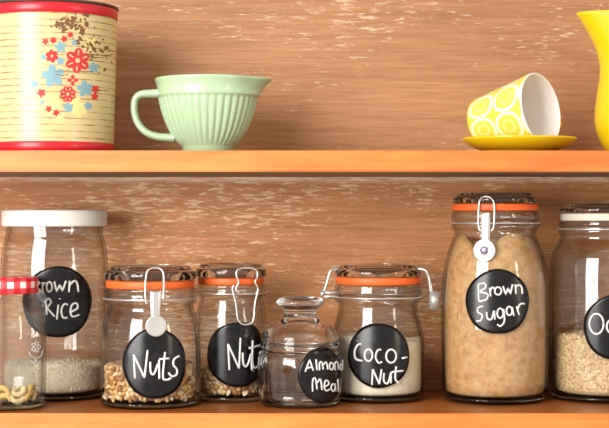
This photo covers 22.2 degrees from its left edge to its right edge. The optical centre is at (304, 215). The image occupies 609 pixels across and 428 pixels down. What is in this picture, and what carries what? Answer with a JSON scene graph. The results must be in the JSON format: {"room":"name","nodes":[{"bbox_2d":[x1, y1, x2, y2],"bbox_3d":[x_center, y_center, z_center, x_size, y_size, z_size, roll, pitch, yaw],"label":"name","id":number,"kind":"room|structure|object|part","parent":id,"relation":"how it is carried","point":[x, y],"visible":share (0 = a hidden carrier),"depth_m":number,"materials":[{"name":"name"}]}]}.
{"room":"kitchen","nodes":[
{"label":"kitchen","id":0,"kind":"room"},
{"bbox_2d":[0,0,608,389],"bbox_3d":[0.000,-0.052,1.770,1.240,0.740,0.016,0,0,0],"label":"wall","id":1,"kind":"structure","parent":0,"point":[346,75],"depth_m":1.76,"materials":[{"name":"brown wood"}]},
{"bbox_2d":[0,151,608,176],"bbox_3d":[0.000,-0.055,1.656,1.240,0.021,0.212,0,0,0],"label":"shelf","id":2,"kind":"object","parent":1,"relation":"attached to","point":[12,163],"visible":1,"depth_m":1.55,"materials":[{"name":"orange wood"}]},
{"bbox_2d":[0,0,118,150],"bbox_3d":[-0.267,-0.142,1.628,0.143,0.154,0.143,0,0,-43],"label":"tin","id":3,"kind":"object","parent":2,"relation":"on","point":[58,57],"visible":0.96,"depth_m":1.57,"materials":[{"name":"beige metal"}]},
{"bbox_2d":[30,13,112,123],"bbox_3d":[-0.232,-0.150,1.580,0.095,0.115,0.021,0,0,-35],"label":"print","id":4,"kind":"object","parent":3,"relation":"on","point":[71,54],"depth_m":1.57,"materials":[{"name":"multicoloured paint"}]},
{"bbox_2d":[131,74,271,150],"bbox_3d":[-0.105,-0.105,1.632,0.116,0.079,0.116,0,0,45],"label":"measuring cup","id":5,"kind":"object","parent":2,"relation":"on","point":[201,112],"visible":0.94,"depth_m":1.60,"materials":[{"name":"green ceramic"}]},
{"bbox_3d":[-0.160,-0.106,1.632,0.047,0.057,0.017,0,0,0],"label":"handle","id":6,"kind":"part","parent":5,"relation":"part of","materials":[{"name":"green ceramic"}]},
{"bbox_2d":[462,135,576,150],"bbox_3d":[0.227,-0.074,1.633,0.120,0.017,0.120,0,0,-44],"label":"saucer","id":7,"kind":"object","parent":2,"relation":"on","point":[494,142],"visible":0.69,"depth_m":1.59,"materials":[{"name":"yellow ceramic"}]},
{"bbox_2d":[467,73,561,136],"bbox_3d":[0.228,-0.111,1.641,0.094,0.076,0.088,0,0,-42],"label":"tea cup","id":8,"kind":"object","parent":7,"relation":"on","point":[527,105],"visible":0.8,"depth_m":1.62,"materials":[{"name":"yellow ceramic"}]},
{"bbox_2d":[576,10,608,150],"bbox_3d":[0.362,-0.140,1.635,0.135,0.149,0.102,0,0,34],"label":"jug","id":9,"kind":"object","parent":2,"relation":"on","point":[596,23],"visible":0.95,"depth_m":1.62,"materials":[{"name":"yellow ceramic"}]},
{"bbox_2d":[0,390,608,427],"bbox_3d":[0.000,0.208,1.656,1.240,0.022,0.212,0,0,0],"label":"shelf","id":10,"kind":"object","parent":1,"relation":"attached to","point":[433,410],"visible":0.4,"depth_m":1.55,"materials":[{"name":"orange wood"}]},
{"bbox_2d":[0,276,46,410],"bbox_3d":[-0.308,0.130,1.603,0.084,0.135,0.084,0,0,0],"label":"jam jar","id":11,"kind":"object","parent":10,"relation":"on","point":[9,285],"visible":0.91,"depth_m":1.58,"materials":[{"name":"clear glass"}]},
{"bbox_2d":[0,385,9,395],"bbox_3d":[-0.307,0.178,1.574,0.016,0.013,0.006,0,0,-7],"label":"cashew","id":12,"kind":"object","parent":11,"relation":"in","point":[4,388],"visible":1,"depth_m":1.57,"materials":[{"name":"beige food"}]},
{"bbox_2d":[0,393,10,401],"bbox_3d":[-0.306,0.184,1.574,0.016,0.010,0.007,0,0,-10],"label":"cashew","id":13,"kind":"object","parent":11,"relation":"in","point":[2,395],"visible":1,"depth_m":1.57,"materials":[{"name":"beige food"}]},
{"bbox_2d":[10,388,19,397],"bbox_3d":[-0.297,0.183,1.596,0.006,0.012,0.016,0,0,26],"label":"cashew","id":14,"kind":"object","parent":11,"relation":"in","point":[16,389],"visible":0.49,"depth_m":1.59,"materials":[{"name":"beige food"}]},
{"bbox_2d":[10,395,24,403],"bbox_3d":[-0.291,0.187,1.577,0.016,0.011,0.007,0,0,-36],"label":"cashew","id":15,"kind":"object","parent":11,"relation":"in","point":[21,400],"visible":1,"depth_m":1.57,"materials":[{"name":"beige food"}]},
{"bbox_3d":[-0.308,0.071,1.603,0.065,0.017,0.065,0,0,0],"label":"lid","id":16,"kind":"part","parent":11,"relation":"part of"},
{"bbox_2d":[12,385,26,396],"bbox_3d":[-0.290,0.179,1.579,0.016,0.012,0.006,0,0,-40],"label":"cashew","id":17,"kind":"object","parent":11,"relation":"in","point":[22,392],"visible":1,"depth_m":1.58,"materials":[{"name":"beige food"}]},
{"bbox_2d":[23,391,33,403],"bbox_3d":[-0.282,0.186,1.586,0.007,0.013,0.016,0,0,36],"label":"cashew","id":18,"kind":"object","parent":11,"relation":"in","point":[27,395],"visible":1,"depth_m":1.58,"materials":[{"name":"beige food"}]},
{"bbox_2d":[26,383,35,391],"bbox_3d":[-0.280,0.178,1.591,0.006,0.012,0.016,0,0,26],"label":"cashew","id":19,"kind":"object","parent":11,"relation":"in","point":[32,386],"visible":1,"depth_m":1.59,"materials":[{"name":"beige food"}]},
{"bbox_2d":[31,390,37,400],"bbox_3d":[-0.279,0.185,1.600,0.006,0.012,0.016,0,0,6],"label":"cashew","id":20,"kind":"object","parent":11,"relation":"in","point":[35,392],"visible":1,"depth_m":1.59,"materials":[{"name":"brown food"}]},
{"bbox_2d":[29,342,42,366],"bbox_3d":[-0.274,0.141,1.582,0.002,0.026,0.022,0,0,31],"label":"print","id":21,"kind":"object","parent":11,"relation":"attached to","point":[35,342],"depth_m":1.58,"materials":[{"name":"white"}]},
{"bbox_2d":[0,210,107,401],"bbox_3d":[-0.274,0.096,1.697,0.117,0.204,0.119,0,0,0],"label":"jar","id":22,"kind":"object","parent":10,"relation":"on","point":[64,295],"visible":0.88,"depth_m":1.64,"materials":[{"name":"clear glass"}]},
{"bbox_3d":[-0.274,0.002,1.698,0.114,0.018,0.114,0,0,0],"label":"lid","id":23,"kind":"part","parent":22,"relation":"part of","materials":[{"name":"white ceramic"}]},
{"bbox_2d":[4,357,104,393],"bbox_3d":[-0.273,0.172,1.697,0.108,0.036,0.108,0,0,23],"label":"rice","id":24,"kind":"object","parent":22,"relation":"in","point":[61,376],"visible":0.94,"depth_m":1.65,"materials":[{"name":"beige food"}]},
{"bbox_2d":[99,264,200,408],"bbox_3d":[-0.162,0.125,1.626,0.105,0.146,0.108,0,0,0],"label":"jar","id":25,"kind":"object","parent":10,"relation":"on","point":[154,360],"visible":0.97,"depth_m":1.58,"materials":[{"name":"clear glass"}]},
{"bbox_2d":[108,360,192,400],"bbox_3d":[-0.162,0.171,1.627,0.090,0.038,0.090,0,0,0],"label":"nuts","id":26,"kind":"object","parent":25,"relation":"in","point":[118,363],"visible":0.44,"depth_m":1.60,"materials":[{"name":"brown food"}]},
{"bbox_3d":[-0.162,0.059,1.627,0.096,0.015,0.096,0,0,0],"label":"lid","id":27,"kind":"part","parent":25,"relation":"part of","materials":[{"name":"clear glass"}]},
{"bbox_3d":[-0.151,0.092,1.575,0.011,0.030,0.002,0,0,-11],"label":"lever","id":28,"kind":"part","parent":25,"relation":"part of","materials":[{"name":"silver metal"}]},
{"bbox_2d":[183,384,188,391],"bbox_3d":[-0.123,0.177,1.601,0.004,0.009,0.008,0,0,30],"label":"nut","id":29,"kind":"object","parent":25,"relation":"in","point":[186,387],"visible":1,"depth_m":1.60,"materials":[{"name":"brown food"}]},
{"bbox_2d":[194,263,267,402],"bbox_3d":[-0.079,0.124,1.671,0.079,0.146,0.079,0,0,20],"label":"jar","id":30,"kind":"object","parent":10,"relation":"on","point":[234,349],"visible":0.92,"depth_m":1.64,"materials":[{"name":"clear glass"}]},
{"bbox_2d":[204,364,257,394],"bbox_3d":[-0.079,0.174,1.671,0.060,0.031,0.060,0,0,0],"label":"nuts","id":31,"kind":"object","parent":30,"relation":"in","point":[207,364],"visible":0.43,"depth_m":1.65,"materials":[{"name":"brown food"}]},
{"bbox_3d":[-0.079,0.058,1.671,0.076,0.014,0.076,0,0,0],"label":"lid","id":32,"kind":"part","parent":30,"relation":"part of","materials":[{"name":"clear glass"}]},
{"bbox_2d":[232,389,238,395],"bbox_3d":[-0.073,0.187,1.640,0.006,0.008,0.006,0,0,37],"label":"nut","id":33,"kind":"object","parent":30,"relation":"in","point":[234,392],"visible":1,"depth_m":1.64,"materials":[{"name":"brown food"}]},
{"bbox_3d":[-0.062,0.094,1.634,0.031,0.043,0.004,0,0,-25],"label":"wire lever","id":34,"kind":"part","parent":30,"relation":"part of","materials":[{"name":"silver metal"}]},
{"bbox_2d":[257,295,342,408],"bbox_3d":[-0.004,0.141,1.624,0.090,0.114,0.089,0,0,0],"label":"candy jar","id":35,"kind":"object","parent":10,"relation":"on","point":[300,364],"visible":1,"depth_m":1.59,"materials":[{"name":"clear glass"}]},
{"bbox_3d":[-0.005,0.166,1.625,0.089,0.051,0.089,0,0,0],"label":"glass","id":36,"kind":"part","parent":35,"relation":"part of","materials":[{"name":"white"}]},
{"bbox_3d":[-0.005,0.113,1.625,0.084,0.059,0.084,0,0,0],"label":"lid","id":37,"kind":"part","parent":35,"relation":"part of","materials":[{"name":"clear glass"}]},
{"bbox_2d":[320,263,439,403],"bbox_3d":[0.079,0.125,1.671,0.107,0.145,0.103,0,0,-42],"label":"jar","id":38,"kind":"object","parent":10,"relation":"on","point":[378,354],"visible":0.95,"depth_m":1.63,"materials":[{"name":"clear glass"}]},
{"bbox_3d":[0.026,0.084,1.673,0.019,0.008,0.024,0,0,0],"label":"hinge knob","id":39,"kind":"part","parent":38,"relation":"part of","materials":[{"name":"silver metal"}]},
{"bbox_3d":[0.079,0.059,1.673,0.093,0.013,0.093,0,0,0],"label":"lid","id":40,"kind":"part","parent":38,"relation":"part of","materials":[{"name":"clear glass"}]},
{"bbox_2d":[338,332,420,395],"bbox_3d":[0.079,0.157,1.673,0.093,0.065,0.093,0,0,0],"label":"flakes","id":41,"kind":"object","parent":38,"relation":"in","point":[410,383],"visible":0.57,"depth_m":1.64,"materials":[{"name":"white food"}]},
{"bbox_3d":[0.079,0.132,1.673,0.101,0.118,0.101,0,0,0],"label":"glass","id":42,"kind":"part","parent":38,"relation":"part of","materials":[{"name":"clear glass"}]},
{"bbox_3d":[0.140,0.091,1.663,0.011,0.019,0.004,0,0,0],"label":"clasp plate","id":43,"kind":"part","parent":38,"relation":"part of","materials":[{"name":"silver metal"}]},
{"bbox_2d":[441,192,548,404],"bbox_3d":[0.205,0.086,1.666,0.116,0.222,0.117,0,0,0],"label":"jar","id":44,"kind":"object","parent":10,"relation":"on","point":[497,300],"visible":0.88,"depth_m":1.62,"materials":[{"name":"clear glass"}]},
{"bbox_3d":[0.189,0.014,1.618,0.010,0.026,0.002,0,0,18],"label":"lever","id":45,"kind":"part","parent":44,"relation":"part of","materials":[{"name":"silver metal"}]},
{"bbox_3d":[0.205,-0.019,1.667,0.090,0.011,0.090,0,0,0],"label":"lid","id":46,"kind":"part","parent":44,"relation":"part of","materials":[{"name":"clear glass"}]},
{"bbox_2d":[445,233,545,397],"bbox_3d":[0.205,0.104,1.667,0.108,0.172,0.108,0,0,3],"label":"sugar","id":47,"kind":"object","parent":44,"relation":"in","point":[478,363],"visible":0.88,"depth_m":1.62,"materials":[{"name":"brown food"}]},
{"bbox_2d":[549,203,608,402],"bbox_3d":[0.326,0.092,1.679,0.119,0.211,0.121,0,0,0],"label":"jar","id":48,"kind":"object","parent":10,"relation":"on","point":[596,320],"visible":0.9,"depth_m":1.63,"materials":[{"name":"clear glass"}]},
{"bbox_2d":[554,329,608,395],"bbox_3d":[0.326,0.157,1.679,0.110,0.067,0.108,0,0,0],"label":"rolled oats","id":49,"kind":"object","parent":48,"relation":"in","point":[579,370],"visible":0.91,"depth_m":1.64,"materials":[{"name":"beige food"}]},
{"bbox_3d":[0.326,-0.008,1.680,0.098,0.010,0.098,0,0,0],"label":"lid","id":50,"kind":"part","parent":48,"relation":"part of","materials":[{"name":"clear glass"}]}
]}

